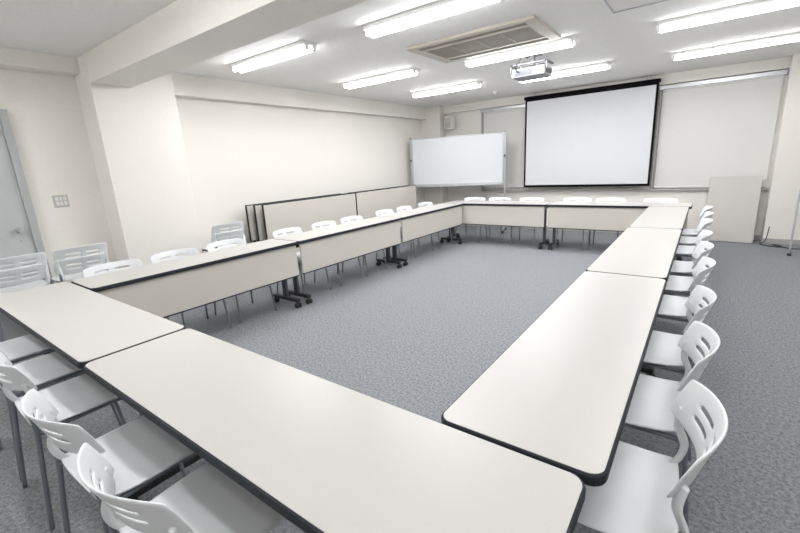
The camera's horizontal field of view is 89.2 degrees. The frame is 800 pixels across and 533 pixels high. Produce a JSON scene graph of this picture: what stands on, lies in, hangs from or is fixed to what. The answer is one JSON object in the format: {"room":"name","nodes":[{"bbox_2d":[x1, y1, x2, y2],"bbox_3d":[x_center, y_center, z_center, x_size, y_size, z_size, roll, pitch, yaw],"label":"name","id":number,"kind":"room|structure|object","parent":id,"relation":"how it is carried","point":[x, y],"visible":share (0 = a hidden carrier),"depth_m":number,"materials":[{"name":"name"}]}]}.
{"room":"conference room","nodes":[
{"label":"conference room","id":0,"kind":"room"},
{"bbox_2d":[0,68,424,283],"bbox_3d":[-2.150,-1.176,5.665,0.120,2.550,9.670,7,18,36],"label":"wall","id":1,"kind":"structure","parent":0,"point":[238,155],"depth_m":5.27,"materials":[{"name":"paint"}]},
{"bbox_2d":[0,122,43,341],"bbox_3d":[-3.713,-0.254,3.474,0.100,2.000,0.850,7,18,36],"label":"door","id":2,"kind":"structure","parent":1,"relation":"in","point":[16,239],"depth_m":3.71,"materials":[{"name":"grey"}]},
{"bbox_2d":[0,109,53,283],"bbox_3d":[-3.731,-0.285,3.478,0.060,2.060,0.970,7,18,36],"label":"trim","id":3,"kind":"structure","parent":1,"relation":"attached to","point":[4,118],"depth_m":3.71,"materials":[{"name":"grey"}]},
{"bbox_2d":[0,47,79,75],"bbox_3d":[-4.010,-1.587,2.765,0.170,0.140,2.970,7,18,36],"label":"trim","id":4,"kind":"structure","parent":1,"relation":"attached to","point":[10,58],"depth_m":3.65,"materials":[{"name":"paint"}]},
{"bbox_2d":[52,195,69,207],"bbox_3d":[-3.339,-0.644,3.997,0.014,0.120,0.120,7,18,36],"label":"light switch","id":5,"kind":"object","parent":1,"relation":"attached to","point":[59,201],"visible":1,"depth_m":3.99,"materials":[{"name":"grey plastic"}]},
{"bbox_2d":[74,54,202,267],"bbox_3d":[-2.770,-0.839,4.462,0.350,2.550,0.780,7,18,36],"label":"pillar","id":6,"kind":"structure","parent":1,"relation":"attached to","point":[134,133],"depth_m":4.25,"materials":[{"name":"paint"}]},
{"bbox_2d":[171,72,426,119],"bbox_3d":[-1.085,-2.678,6.659,0.130,0.240,5.450,7,18,36],"label":"beam","id":7,"kind":"structure","parent":1,"relation":"attached to","point":[185,85],"depth_m":5.75,"materials":[{"name":"paint"}]},
{"bbox_2d":[0,225,799,532],"bbox_3d":[0.972,0.498,3.785,7.650,0.100,9.670,7,18,36],"label":"floor","id":8,"kind":"structure","parent":0,"point":[414,337],"depth_m":3.25,"materials":[{"name":"carpet"}]},
{"bbox_2d":[0,263,48,341],"bbox_3d":[-3.329,0.347,3.571,0.488,0.740,0.445,7,18,36],"label":"chair","id":9,"kind":"object","parent":8,"relation":"on","point":[40,268],"visible":0.48,"depth_m":3.39,"materials":[{"name":"white plastic"}]},
{"bbox_2d":[0,252,52,341],"bbox_3d":[-3.317,0.252,3.535,0.488,0.740,0.445,7,17,34],"label":"chair","id":10,"kind":"object","parent":9,"relation":"on","point":[40,258],"visible":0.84,"depth_m":3.46,"materials":[{"name":"white plastic"}]},
{"bbox_2d":[0,334,76,380],"bbox_3d":[-2.350,0.569,2.485,0.445,0.740,0.488,7,18,36],"label":"chair","id":11,"kind":"object","parent":8,"relation":"on","point":[26,345],"visible":0.5,"depth_m":2.48,"materials":[{"name":"white plastic"}]},
{"bbox_2d":[0,350,122,480],"bbox_3d":[-1.924,0.620,2.190,0.445,0.740,0.488,7,17,35],"label":"chair","id":12,"kind":"object","parent":8,"relation":"on","point":[51,366],"visible":0.38,"depth_m":2.17,"materials":[{"name":"white plastic"}]},
{"bbox_2d":[0,351,140,530],"bbox_3d":[-1.522,0.672,1.899,0.445,0.740,0.488,7,18,36],"label":"chair","id":13,"kind":"object","parent":8,"relation":"on","point":[75,398],"visible":0.66,"depth_m":1.83,"materials":[{"name":"white plastic"}]},
{"bbox_2d":[53,253,107,279],"bbox_3d":[-3.058,0.242,3.927,0.488,0.740,0.445,7,18,36],"label":"chair","id":14,"kind":"object","parent":8,"relation":"on","point":[102,256],"visible":0.44,"depth_m":3.69,"materials":[{"name":"white plastic"}]},
{"bbox_2d":[51,242,108,282],"bbox_3d":[-3.046,0.147,3.892,0.488,0.740,0.445,7,17,34],"label":"chair","id":15,"kind":"object","parent":14,"relation":"on","point":[57,255],"visible":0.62,"depth_m":3.69,"materials":[{"name":"white plastic"}]},
{"bbox_2d":[0,282,185,495],"bbox_3d":[-1.860,0.588,2.403,1.796,0.700,0.440,7,18,36],"label":"meeting table","id":16,"kind":"object","parent":8,"relation":"on","point":[82,325],"visible":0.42,"depth_m":2.11,"materials":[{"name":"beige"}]},
{"bbox_2d":[21,388,195,532],"bbox_3d":[-0.972,0.742,1.502,0.445,0.740,0.488,7,17,34],"label":"chair","id":17,"kind":"object","parent":8,"relation":"on","point":[139,451],"visible":0.74,"depth_m":1.43,"materials":[{"name":"white plastic"}]},
{"bbox_2d":[83,259,169,319],"bbox_3d":[-2.201,0.352,3.310,0.488,0.740,0.445,8,18,37],"label":"chair","id":18,"kind":"object","parent":8,"relation":"on","point":[89,272],"visible":0.23,"depth_m":3.36,"materials":[{"name":"white plastic"}]},
{"bbox_2d":[76,443,283,532],"bbox_3d":[-0.560,0.795,1.205,0.445,0.740,0.488,6,17,33],"label":"chair","id":19,"kind":"object","parent":8,"relation":"on","point":[206,500],"visible":0.87,"depth_m":1.16,"materials":[{"name":"white plastic"}]},
{"bbox_2d":[71,239,301,317],"bbox_3d":[-1.722,0.264,3.654,0.440,0.700,1.796,7,18,36],"label":"meeting table","id":20,"kind":"object","parent":8,"relation":"on","point":[164,289],"visible":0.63,"depth_m":3.41,"materials":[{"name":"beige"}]},
{"bbox_2d":[150,248,231,327],"bbox_3d":[-1.913,0.237,3.702,0.488,0.740,0.445,8,18,37],"label":"chair","id":21,"kind":"object","parent":8,"relation":"on","point":[155,258],"visible":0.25,"depth_m":3.76,"materials":[{"name":"white plastic"}]},
{"bbox_2d":[211,229,242,248],"bbox_3d":[-2.171,-0.084,5.028,0.488,0.740,0.445,7,18,36],"label":"chair","id":22,"kind":"object","parent":8,"relation":"on","point":[230,234],"visible":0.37,"depth_m":4.79,"materials":[{"name":"white plastic"}]},
{"bbox_2d":[202,221,245,251],"bbox_3d":[-2.160,-0.179,4.993,0.488,0.740,0.445,7,17,34],"label":"chair","id":23,"kind":"object","parent":22,"relation":"on","point":[216,229],"visible":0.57,"depth_m":4.77,"materials":[{"name":"white plastic"}]},
{"bbox_2d":[207,238,276,322],"bbox_3d":[-1.615,0.118,4.112,0.488,0.740,0.445,8,18,37],"label":"chair","id":24,"kind":"object","parent":8,"relation":"on","point":[223,243],"visible":0.27,"depth_m":4.16,"materials":[{"name":"white plastic"}]},
{"bbox_2d":[245,193,340,242],"bbox_3d":[-1.485,-0.533,6.167,0.426,0.990,1.800,7,18,36],"label":"table","id":25,"kind":"object","parent":8,"relation":"on","point":[249,209],"visible":0.15,"depth_m":5.45,"materials":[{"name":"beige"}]},
{"bbox_2d":[253,193,347,241],"bbox_3d":[-1.367,-0.533,6.142,0.426,0.990,1.800,7,18,36],"label":"table","id":26,"kind":"object","parent":8,"relation":"on","point":[258,214],"visible":0.1,"depth_m":5.42,"materials":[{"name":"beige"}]},
{"bbox_2d":[273,227,330,299],"bbox_3d":[-1.156,-0.059,4.714,0.488,0.740,0.445,7,17,34],"label":"chair","id":27,"kind":"object","parent":8,"relation":"on","point":[295,230],"visible":0.38,"depth_m":4.75,"materials":[{"name":"white plastic"}]},
{"bbox_2d":[261,193,356,252],"bbox_3d":[-1.249,-0.533,6.117,0.426,0.990,1.800,7,18,36],"label":"table","id":28,"kind":"object","parent":8,"relation":"on","point":[303,213],"visible":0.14,"depth_m":5.90,"materials":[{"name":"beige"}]},
{"bbox_2d":[84,329,585,532],"bbox_3d":[-0.406,0.774,1.354,1.796,0.700,0.440,7,18,36],"label":"meeting table","id":29,"kind":"object","parent":8,"relation":"on","point":[324,455],"visible":0.85,"depth_m":1.05,"materials":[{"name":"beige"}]},
{"bbox_2d":[311,221,362,285],"bbox_3d":[-0.811,-0.185,5.138,0.488,0.740,0.445,7,17,34],"label":"chair","id":30,"kind":"object","parent":8,"relation":"on","point":[330,223],"visible":0.28,"depth_m":5.20,"materials":[{"name":"white plastic"}]},
{"bbox_2d":[274,217,401,303],"bbox_3d":[-0.661,-0.146,5.050,0.440,0.700,1.796,7,18,36],"label":"meeting table","id":31,"kind":"object","parent":8,"relation":"on","point":[325,247],"visible":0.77,"depth_m":4.75,"materials":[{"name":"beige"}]},
{"bbox_2d":[341,216,386,275],"bbox_3d":[-0.510,-0.302,5.535,0.488,0.740,0.445,8,18,37],"label":"chair","id":32,"kind":"object","parent":8,"relation":"on","point":[349,218],"visible":0.27,"depth_m":5.59,"materials":[{"name":"white plastic"}]},
{"bbox_2d":[350,185,408,192],"bbox_3d":[-0.310,-0.959,7.600,0.426,0.990,1.800,7,18,36],"label":"table","id":33,"kind":"object","parent":8,"relation":"on","point":[405,185],"visible":0.02,"depth_m":7.42,"materials":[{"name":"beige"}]},
{"bbox_2d":[355,185,416,225],"bbox_3d":[-0.191,-0.959,7.575,0.426,0.990,1.800,7,18,36],"label":"table","id":34,"kind":"object","parent":8,"relation":"on","point":[368,203],"visible":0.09,"depth_m":7.38,"materials":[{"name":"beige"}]},
{"bbox_2d":[376,209,415,260],"bbox_3d":[-0.081,-0.474,6.124,0.488,0.740,0.445,7,17,35],"label":"chair","id":35,"kind":"object","parent":8,"relation":"on","point":[387,211],"visible":0.24,"depth_m":6.18,"materials":[{"name":"white plastic"}]},
{"bbox_2d":[396,206,433,255],"bbox_3d":[0.223,-0.586,6.504,0.488,0.740,0.445,7,17,34],"label":"chair","id":36,"kind":"object","parent":8,"relation":"on","point":[400,207],"visible":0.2,"depth_m":6.57,"materials":[{"name":"white plastic"}]},
{"bbox_2d":[379,203,462,265],"bbox_3d":[0.399,-0.556,6.445,0.440,0.700,1.796,7,18,36],"label":"meeting table","id":37,"kind":"object","parent":8,"relation":"on","point":[417,223],"visible":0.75,"depth_m":6.18,"materials":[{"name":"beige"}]},
{"bbox_2d":[417,202,452,248],"bbox_3d":[0.587,-0.726,6.976,0.488,0.740,0.445,8,18,37],"label":"chair","id":38,"kind":"object","parent":8,"relation":"on","point":[421,203],"visible":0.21,"depth_m":7.04,"materials":[{"name":"white plastic"}]},
{"bbox_2d":[410,131,506,233],"bbox_3d":[1.141,-1.657,8.163,1.920,1.912,0.540,2,15,21],"label":"whiteboard","id":39,"kind":"object","parent":8,"relation":"on","point":[476,159],"visible":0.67,"depth_m":8.02,"materials":[{"name":"white ceramic"}]},
{"bbox_2d":[416,183,500,187],"bbox_3d":[1.125,-1.621,8.124,1.760,0.025,0.060,2,15,21],"label":"tray","id":40,"kind":"object","parent":39,"relation":"on","point":[427,184],"depth_m":8.17,"materials":[{"name":"silver metal"}]},
{"bbox_2d":[455,197,486,241],"bbox_3d":[1.290,-0.865,7.377,0.445,0.740,0.488,7,17,35],"label":"chair","id":41,"kind":"object","parent":8,"relation":"on","point":[468,198],"visible":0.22,"depth_m":7.46,"materials":[{"name":"white plastic"}]},
{"bbox_2d":[479,197,511,243],"bbox_3d":[1.677,-0.815,7.096,0.445,0.740,0.488,8,18,37],"label":"chair","id":42,"kind":"object","parent":8,"relation":"on","point":[494,198],"visible":0.24,"depth_m":7.17,"materials":[{"name":"white plastic"}]},
{"bbox_2d":[446,201,552,248],"bbox_3d":[1.630,-0.740,6.907,1.796,0.700,0.440,7,18,36],"label":"meeting table","id":43,"kind":"object","parent":8,"relation":"on","point":[495,213],"visible":0.72,"depth_m":6.58,"materials":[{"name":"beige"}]},
{"bbox_2d":[510,197,543,245],"bbox_3d":[2.128,-0.757,6.769,0.445,0.740,0.488,8,18,37],"label":"chair","id":44,"kind":"object","parent":8,"relation":"on","point":[527,198],"visible":0.23,"depth_m":6.82,"materials":[{"name":"white plastic"}]},
{"bbox_2d":[441,271,666,486],"bbox_3d":[0.827,0.591,1.814,0.440,0.700,1.796,7,18,36],"label":"meeting table","id":45,"kind":"object","parent":8,"relation":"on","point":[560,395],"visible":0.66,"depth_m":1.32,"materials":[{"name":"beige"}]},
{"bbox_2d":[555,198,591,249],"bbox_3d":[2.721,-0.684,6.352,0.445,0.740,0.488,7,17,34],"label":"chair","id":46,"kind":"object","parent":8,"relation":"on","point":[565,199],"visible":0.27,"depth_m":6.43,"materials":[{"name":"white plastic"}]},
{"bbox_2d":[587,198,625,249],"bbox_3d":[3.097,-0.633,6.072,0.445,0.740,0.488,8,18,36],"label":"chair","id":47,"kind":"object","parent":8,"relation":"on","point":[598,199],"visible":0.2,"depth_m":6.15,"materials":[{"name":"white plastic"}]},
{"bbox_2d":[547,202,692,259],"bbox_3d":[3.081,-0.554,5.859,1.796,0.700,0.440,7,18,36],"label":"meeting table","id":48,"kind":"object","parent":8,"relation":"on","point":[600,216],"visible":0.6,"depth_m":5.79,"materials":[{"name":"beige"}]},
{"bbox_2d":[586,227,681,376],"bbox_3d":[1.887,0.180,3.210,0.440,0.700,1.796,7,18,36],"label":"meeting table","id":49,"kind":"object","parent":8,"relation":"on","point":[643,252],"visible":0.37,"depth_m":2.86,"materials":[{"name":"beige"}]},
{"bbox_2d":[577,380,727,532],"bbox_3d":[0.646,0.718,1.250,0.488,0.740,0.445,6,17,33],"label":"chair","id":50,"kind":"object","parent":8,"relation":"on","point":[644,491],"visible":0.72,"depth_m":1.16,"materials":[{"name":"white plastic"}]},
{"bbox_2d":[629,206,688,295],"bbox_3d":[2.947,-0.230,4.606,0.440,0.700,1.796,7,18,36],"label":"meeting table","id":51,"kind":"object","parent":8,"relation":"on","point":[666,217],"visible":0.32,"depth_m":4.36,"materials":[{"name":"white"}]},
{"bbox_2d":[643,198,677,202],"bbox_3d":[3.617,-0.569,5.705,0.445,0.740,0.488,7,17,35],"label":"chair","id":52,"kind":"object","parent":8,"relation":"on","point":[648,200],"visible":0.15,"depth_m":5.80,"materials":[{"name":"white plastic"}]},
{"bbox_2d":[624,321,720,527],"bbox_3d":[0.957,0.596,1.667,0.488,0.740,0.445,6,17,33],"label":"chair","id":53,"kind":"object","parent":8,"relation":"on","point":[653,398],"visible":0.63,"depth_m":1.57,"materials":[{"name":"white plastic"}]},
{"bbox_2d":[642,285,716,459],"bbox_3d":[1.278,0.470,2.095,0.488,0.740,0.445,7,17,35],"label":"chair","id":54,"kind":"object","parent":8,"relation":"on","point":[663,348],"visible":0.47,"depth_m":1.99,"materials":[{"name":"white plastic"}]},
{"bbox_2d":[657,257,715,368],"bbox_3d":[1.700,0.309,2.641,0.489,0.740,0.445,8,18,37],"label":"chair","id":55,"kind":"object","parent":8,"relation":"on","point":[671,305],"visible":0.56,"depth_m":2.52,"materials":[{"name":"white plastic"}]},
{"bbox_2d":[664,241,713,295],"bbox_3d":[2.015,0.185,3.064,0.488,0.740,0.445,7,17,34],"label":"chair","id":56,"kind":"object","parent":8,"relation":"on","point":[682,284],"visible":0.5,"depth_m":2.99,"materials":[{"name":"white plastic"}]},
{"bbox_2d":[670,230,712,275],"bbox_3d":[2.331,0.062,3.483,0.488,0.740,0.445,7,18,36],"label":"chair","id":57,"kind":"object","parent":8,"relation":"on","point":[685,267],"visible":0.42,"depth_m":3.40,"materials":[{"name":"white plastic"}]},
{"bbox_2d":[675,218,712,256],"bbox_3d":[2.767,-0.103,4.045,0.488,0.740,0.445,7,17,35],"label":"chair","id":58,"kind":"object","parent":8,"relation":"on","point":[705,223],"visible":0.47,"depth_m":3.96,"materials":[{"name":"white plastic"}]},
{"bbox_2d":[679,211,713,245],"bbox_3d":[3.092,-0.225,4.457,0.488,0.740,0.445,8,18,37],"label":"chair","id":59,"kind":"object","parent":8,"relation":"on","point":[684,240],"visible":0.29,"depth_m":4.38,"materials":[{"name":"white plastic"}]},
{"bbox_2d":[681,206,712,236],"bbox_3d":[3.415,-0.351,4.886,0.488,0.740,0.445,7,17,35],"label":"chair","id":60,"kind":"object","parent":8,"relation":"on","point":[693,232],"visible":0.26,"depth_m":4.80,"materials":[{"name":"white plastic"}]},
{"bbox_2d":[705,176,762,242],"bbox_3d":[5.016,-0.870,6.142,0.610,0.966,0.252,9,18,39],"label":"leaning board","id":61,"kind":"object","parent":8,"relation":"on","point":[734,200],"visible":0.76,"depth_m":6.11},
{"bbox_2d":[759,227,795,248],"bbox_3d":[5.343,-0.395,5.666,0.199,0.252,0.527,-8,15,-17],"label":"power cable","id":62,"kind":"object","parent":8,"relation":"on","point":[774,245],"visible":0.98,"depth_m":5.75,"materials":[{"name":"black plastic"}]},
{"bbox_2d":[762,238,799,244],"bbox_3d":[5.977,-0.301,5.526,1.570,0.070,0.012,7,18,36],"label":"baseboard","id":63,"kind":"structure","parent":8,"relation":"on","point":[772,241],"depth_m":5.86,"materials":[{"name":"grey plastic"}]},
{"bbox_2d":[787,190,799,255],"bbox_3d":[5.450,-0.797,5.085,0.772,1.301,0.610,7,18,36],"label":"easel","id":64,"kind":"object","parent":8,"relation":"on","point":[798,199],"visible":1,"depth_m":5.18,"materials":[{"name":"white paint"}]},
{"bbox_2d":[0,0,799,107],"bbox_3d":[0.833,-2.068,3.137,7.650,0.100,9.670,7,18,36],"label":"ceiling","id":65,"kind":"structure","parent":0,"point":[629,40],"depth_m":4.03,"materials":[{"name":"white paint"}]},
{"bbox_2d":[84,0,368,86],"bbox_3d":[0.050,-1.519,1.849,7.100,0.250,0.360,7,18,36],"label":"beam","id":66,"kind":"structure","parent":65,"relation":"attached to","point":[182,34],"depth_m":2.81,"materials":[{"name":"paint"}]},
{"bbox_2d":[229,39,317,73],"bbox_3d":[-1.311,-2.105,4.103,1.206,0.076,0.180,7,18,36],"label":"fluorescent light","id":67,"kind":"object","parent":65,"relation":"attached to","point":[300,47],"visible":1,"depth_m":4.00,"materials":[{"name":"white paint"}]},
{"bbox_2d":[341,67,419,88],"bbox_3d":[-0.279,-2.479,5.363,1.206,0.076,0.180,7,18,36],"label":"fluorescent light","id":68,"kind":"object","parent":65,"relation":"attached to","point":[410,71],"visible":1,"depth_m":5.28,"materials":[{"name":"white paint"}]},
{"bbox_2d":[361,0,503,38],"bbox_3d":[0.208,-1.940,3.127,1.206,0.076,0.180,7,18,36],"label":"fluorescent light","id":69,"kind":"object","parent":65,"relation":"attached to","point":[438,9],"visible":1,"depth_m":3.12,"materials":[{"name":"white paint"}]},
{"bbox_2d":[411,81,481,97],"bbox_3d":[0.718,-2.806,6.445,1.206,0.076,0.180,7,18,36],"label":"fluorescent light","id":70,"kind":"object","parent":65,"relation":"attached to","point":[473,84],"visible":1,"depth_m":6.36,"materials":[{"name":"white paint"}]},
{"bbox_2d":[406,14,560,62],"bbox_3d":[0.822,-2.230,4.046,1.300,0.030,0.820,7,18,36],"label":"air conditioner","id":71,"kind":"object","parent":65,"relation":"attached to","point":[527,30],"visible":1,"depth_m":3.95,"materials":[{"name":"beige plastic"}]},
{"bbox_2d":[426,26,543,57],"bbox_3d":[0.822,-2.226,4.047,1.100,0.014,0.420,7,18,36],"label":"grille","id":72,"kind":"object","parent":71,"relation":"attached to","point":[528,33],"depth_m":4.02,"materials":[{"name":"beige"}]},
{"bbox_2d":[463,35,576,67],"bbox_3d":[1.269,-2.326,4.426,1.206,0.076,0.180,7,18,36],"label":"fluorescent light","id":73,"kind":"object","parent":65,"relation":"attached to","point":[568,41],"visible":1,"depth_m":4.34,"materials":[{"name":"white paint"}]},
{"bbox_2d":[510,53,553,81],"bbox_3d":[1.521,-2.317,4.691,0.420,0.250,0.397,7,18,36],"label":"ceiling projector","id":74,"kind":"object","parent":65,"relation":"hanging from","point":[521,74],"visible":0.95,"depth_m":4.64,"materials":[{"name":"grey plastic"}]},
{"bbox_2d":[518,61,610,83],"bbox_3d":[2.252,-2.686,5.637,1.206,0.076,0.180,7,18,36],"label":"fluorescent light","id":75,"kind":"object","parent":65,"relation":"attached to","point":[602,65],"visible":0.79,"depth_m":5.46,"materials":[{"name":"white paint"}]},
{"bbox_2d":[524,76,660,186],"bbox_3d":[3.238,-2.273,7.137,2.160,1.712,0.060,7,18,36],"label":"projection screen","id":76,"kind":"object","parent":65,"relation":"hanging from","point":[603,136],"visible":1,"depth_m":7.06,"materials":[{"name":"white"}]},
{"bbox_2d":[603,0,668,12],"bbox_3d":[1.846,-2.051,3.075,0.500,0.008,0.500,7,18,36],"label":"ceiling hatch","id":77,"kind":"object","parent":65,"relation":"attached to","point":[617,5],"visible":1,"depth_m":3.23,"materials":[{"name":"silver metal"}]},
{"bbox_2d":[656,0,799,33],"bbox_3d":[2.890,-2.164,3.436,1.206,0.076,0.180,7,18,36],"label":"fluorescent light","id":78,"kind":"object","parent":65,"relation":"attached to","point":[757,6],"visible":1,"depth_m":3.47,"materials":[{"name":"white paint"}]},
{"bbox_2d":[672,31,799,60],"bbox_3d":[3.868,-2.530,4.675,1.206,0.076,0.180,7,18,36],"label":"fluorescent light","id":79,"kind":"object","parent":65,"relation":"attached to","point":[793,36],"visible":1,"depth_m":4.62,"materials":[{"name":"white paint"}]},
{"bbox_2d":[446,69,788,234],"bbox_3d":[3.727,-1.877,7.179,7.450,2.550,0.120,7,18,36],"label":"wall","id":80,"kind":"structure","parent":0,"point":[468,122],"depth_m":7.30,"materials":[{"name":"paint"}]},
{"bbox_2d":[422,106,447,205],"bbox_3d":[0.789,-2.195,9.066,0.450,2.550,0.270,7,18,36],"label":"pillar","id":81,"kind":"structure","parent":80,"relation":"attached to","point":[433,126],"depth_m":8.79,"materials":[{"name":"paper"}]},
{"bbox_2d":[444,116,454,129],"bbox_3d":[1.070,-3.054,8.625,0.200,0.260,0.231,7,18,36],"label":"wall speaker","id":82,"kind":"object","parent":80,"relation":"attached to","point":[449,121],"visible":1,"depth_m":8.54,"materials":[{"name":"white paint"}]},
{"bbox_2d":[444,117,450,128],"bbox_3d":[1.007,-3.030,8.542,0.170,0.230,0.007,7,18,36],"label":"grille","id":83,"kind":"object","parent":82,"relation":"attached to","point":[447,120],"depth_m":8.54,"materials":[{"name":"grey plastic"}]},
{"bbox_2d":[481,113,483,189],"bbox_3d":[1.717,-2.374,8.443,0.035,1.545,0.060,7,18,36],"label":"trim","id":84,"kind":"structure","parent":80,"relation":"attached to","point":[482,114],"depth_m":8.30,"materials":[{"name":"grey paint"}]},
{"bbox_2d":[483,108,524,187],"bbox_3d":[2.373,-2.320,7.949,1.580,1.512,0.044,7,18,36],"label":"roller blind","id":85,"kind":"object","parent":80,"relation":"attached to","point":[512,121],"visible":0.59,"depth_m":8.05,"materials":[{"name":"fabric"}]},
{"bbox_2d":[462,224,760,239],"bbox_3d":[3.301,-0.720,7.758,5.430,0.070,0.012,7,18,36],"label":"baseboard","id":86,"kind":"structure","parent":80,"relation":"attached to","point":[756,237],"depth_m":7.81,"materials":[{"name":"grey"}]},
{"bbox_2d":[444,56,791,113],"bbox_3d":[3.150,-3.073,7.130,5.430,0.150,0.090,7,18,36],"label":"trim","id":87,"kind":"structure","parent":80,"relation":"attached to","point":[782,63],"depth_m":6.23,"materials":[{"name":"paint"}]},
{"bbox_2d":[481,188,767,190],"bbox_3d":[3.587,-1.383,7.315,4.570,0.030,0.060,7,18,36],"label":"trim","id":88,"kind":"structure","parent":80,"relation":"attached to","point":[653,189],"depth_m":7.17,"materials":[{"name":"grey"}]},
{"bbox_2d":[480,69,787,112],"bbox_3d":[3.492,-2.913,6.911,4.570,0.060,0.100,7,18,36],"label":"trim","id":89,"kind":"structure","parent":80,"relation":"attached to","point":[779,72],"depth_m":6.05,"materials":[{"name":"silver metal"}]},
{"bbox_2d":[650,90,661,188],"bbox_3d":[4.201,-2.056,6.650,0.035,1.545,0.060,7,18,36],"label":"trim","id":90,"kind":"structure","parent":80,"relation":"attached to","point":[660,92],"depth_m":6.62,"materials":[{"name":"grey paint"}]},
{"bbox_2d":[654,75,783,187],"bbox_3d":[4.789,-1.996,6.209,1.410,1.542,0.044,7,18,36],"label":"roller blind","id":91,"kind":"object","parent":80,"relation":"attached to","point":[725,128],"visible":1,"depth_m":6.17,"materials":[{"name":"fabric"}]},
{"bbox_2d":[760,53,799,241],"bbox_3d":[5.989,-1.532,5.324,1.570,2.550,0.250,7,18,36],"label":"pillar","id":92,"kind":"structure","parent":80,"relation":"attached to","point":[784,185],"depth_m":5.68,"materials":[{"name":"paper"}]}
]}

